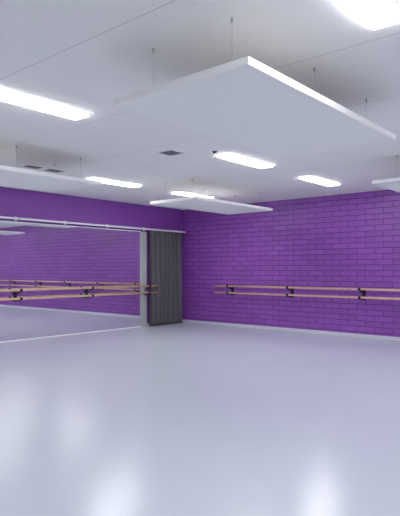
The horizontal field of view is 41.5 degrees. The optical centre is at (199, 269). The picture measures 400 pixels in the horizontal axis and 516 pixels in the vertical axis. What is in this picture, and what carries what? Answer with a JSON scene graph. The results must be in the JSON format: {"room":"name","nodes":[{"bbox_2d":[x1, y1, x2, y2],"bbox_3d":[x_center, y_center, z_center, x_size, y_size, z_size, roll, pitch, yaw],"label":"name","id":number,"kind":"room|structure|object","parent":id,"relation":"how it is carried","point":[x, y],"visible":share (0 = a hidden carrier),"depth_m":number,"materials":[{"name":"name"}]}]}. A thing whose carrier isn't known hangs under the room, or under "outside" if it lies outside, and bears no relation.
{"room":"dance studio","nodes":[
{"label":"dance studio","id":0,"kind":"room"},
{"bbox_2d":[21,164,44,168],"bbox_3d":[-2.689,-1.660,8.513,0.220,0.020,0.300,0,0,40],"label":"ceiling vent","id":1,"kind":"object","parent":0,"point":[28,165],"depth_m":8.46,"materials":[{"name":"grey metal"}]},
{"bbox_2d":[43,168,65,172],"bbox_3d":[-2.430,-1.660,8.817,0.220,0.020,0.300,0,0,40],"label":"ceiling vent","id":2,"kind":"object","parent":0,"point":[49,169],"depth_m":8.79,"materials":[{"name":"grey metal"}]},
{"bbox_2d":[0,187,182,322],"bbox_3d":[-5.177,-0.110,9.284,0.150,3.120,14.650,0,0,40],"label":"wall","id":3,"kind":"structure","parent":0,"point":[19,203],"depth_m":12.22,"materials":[{"name":"purple paint"}]},
{"bbox_2d":[0,220,140,342],"bbox_3d":[-5.595,0.230,8.662,0.020,2.440,12.600,0,0,40],"label":"wall mirror","id":4,"kind":"object","parent":3,"relation":"attached to","point":[32,255],"visible":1,"depth_m":11.74,"materials":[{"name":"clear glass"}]},
{"bbox_2d":[0,285,157,301],"bbox_3d":[-4.790,0.514,9.415,0.245,0.274,11.174,0,0,40],"label":"ballet barre","id":5,"kind":"object","parent":4,"relation":"attached to","point":[86,295],"visible":1,"depth_m":11.59,"materials":[{"name":"brown wood"}]},
{"bbox_2d":[0,216,185,232],"bbox_3d":[-4.643,-1.050,9.696,0.130,0.080,12.970,0,0,40],"label":"rail","id":6,"kind":"object","parent":3,"relation":"attached to","point":[15,218],"depth_m":12.02,"materials":[{"name":"white metal"}]},
{"bbox_2d":[141,232,146,326],"bbox_3d":[-1.442,0.240,13.518,0.050,2.420,0.180,0,0,40],"label":"trim","id":7,"kind":"structure","parent":3,"relation":"attached to","point":[143,234],"depth_m":13.48,"materials":[{"name":"paint"}]},
{"bbox_2d":[149,230,181,325],"bbox_3d":[-0.895,0.208,14.038,0.171,2.460,1.257,0,0,40],"label":"curtain","id":8,"kind":"object","parent":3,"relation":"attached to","point":[165,306],"visible":1,"depth_m":14.03,"materials":[{"name":"grey fabric"}]},
{"bbox_2d":[157,149,183,155],"bbox_3d":[-0.414,-1.660,7.483,0.270,0.020,0.270,0,0,40],"label":"ceiling vent","id":9,"kind":"object","parent":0,"point":[170,152],"depth_m":7.44,"materials":[{"name":"grey metal"}]},
{"bbox_2d":[0,322,399,515],"bbox_3d":[-0.028,1.500,4.804,13.800,0.100,14.800,0,0,40],"label":"floor","id":10,"kind":"structure","parent":0,"point":[184,418],"depth_m":5.02,"materials":[{"name":"plastic"}]},
{"bbox_2d":[0,0,399,209],"bbox_3d":[-0.028,-1.720,4.804,13.800,0.100,14.800,0,0,40],"label":"ceiling","id":11,"kind":"structure","parent":0,"point":[80,55],"depth_m":4.65,"materials":[{"name":"white paint"}]},
{"bbox_2d":[0,89,89,119],"bbox_3d":[-1.649,-1.658,5.291,0.256,0.024,1.170,0,0,40],"label":"ceiling light","id":12,"kind":"object","parent":11,"relation":"attached to","point":[10,97],"depth_m":5.29,"materials":[{"name":"white plastic"}]},
{"bbox_2d":[0,145,100,191],"bbox_3d":[-2.749,-1.470,7.316,1.200,0.400,2.500,0,0,40],"label":"ceiling panel","id":13,"kind":"object","parent":11,"relation":"attached to","point":[9,176],"visible":1,"depth_m":7.58,"materials":[{"name":"fabric"}]},
{"bbox_2d":[87,177,141,186],"bbox_3d":[-1.619,-1.658,10.032,0.256,0.024,1.170,0,0,40],"label":"ceiling light","id":14,"kind":"object","parent":11,"relation":"attached to","point":[94,178],"depth_m":9.96,"materials":[{"name":"white plastic"}]},
{"bbox_2d":[172,191,213,197],"bbox_3d":[-0.155,-1.658,11.753,0.256,0.024,1.170,0,0,40],"label":"ceiling light","id":15,"kind":"object","parent":11,"relation":"attached to","point":[178,193],"depth_m":11.52,"materials":[{"name":"white plastic"}]},
{"bbox_2d":[150,179,272,214],"bbox_3d":[0.300,-1.470,10.775,1.200,0.400,2.500,0,0,40],"label":"ceiling panel","id":16,"kind":"object","parent":11,"relation":"attached to","point":[198,203],"visible":1,"depth_m":10.44,"materials":[{"name":"fabric"}]},
{"bbox_2d":[216,153,273,167],"bbox_3d":[0.703,-1.658,8.055,0.256,0.024,1.170,0,0,40],"label":"ceiling light","id":17,"kind":"object","parent":11,"relation":"attached to","point":[229,156],"depth_m":7.94,"materials":[{"name":"white plastic"}]},
{"bbox_2d":[113,17,395,157],"bbox_3d":[0.624,-1.470,4.629,1.280,0.400,2.500,0,0,40],"label":"ceiling panel","id":18,"kind":"object","parent":11,"relation":"attached to","point":[245,101],"visible":1,"depth_m":4.23,"materials":[{"name":"fabric"}]},
{"bbox_2d":[298,176,339,185],"bbox_3d":[2.246,-1.658,9.867,0.256,0.024,1.170,0,0,40],"label":"ceiling light","id":19,"kind":"object","parent":11,"relation":"attached to","point":[309,178],"depth_m":9.80,"materials":[{"name":"white plastic"}]},
{"bbox_2d":[340,0,399,29],"bbox_3d":[0.909,-1.658,3.113,0.256,0.024,1.170,0,0,40],"label":"ceiling light","id":20,"kind":"object","parent":11,"relation":"attached to","point":[378,14],"depth_m":3.36,"materials":[{"name":"white plastic"}]},
{"bbox_2d":[372,155,399,192],"bbox_3d":[3.807,-1.470,8.368,1.200,0.400,2.500,0,0,40],"label":"ceiling panel","id":21,"kind":"object","parent":11,"relation":"attached to","point":[393,184],"visible":1,"depth_m":7.75,"materials":[{"name":"fabric"}]},
{"bbox_2d":[183,190,399,336],"bbox_3d":[4.719,-0.110,10.382,13.500,3.120,0.150,0,0,40],"label":"wall","id":22,"kind":"structure","parent":0,"point":[351,240],"depth_m":12.31,"materials":[{"name":"purple brick"}]},
{"bbox_2d":[183,319,399,340],"bbox_3d":[4.666,1.413,10.320,13.500,0.075,0.014,0,0,40],"label":"baseboard","id":23,"kind":"structure","parent":22,"relation":"attached to","point":[187,321],"depth_m":12.30,"materials":[{"name":"paint"}]},
{"bbox_2d":[215,285,399,299],"bbox_3d":[4.480,0.514,10.309,10.594,0.275,0.245,0,0,40],"label":"ballet barre","id":24,"kind":"object","parent":22,"relation":"attached to","point":[362,290],"visible":1,"depth_m":11.86,"materials":[{"name":"brown wood"}]}
]}

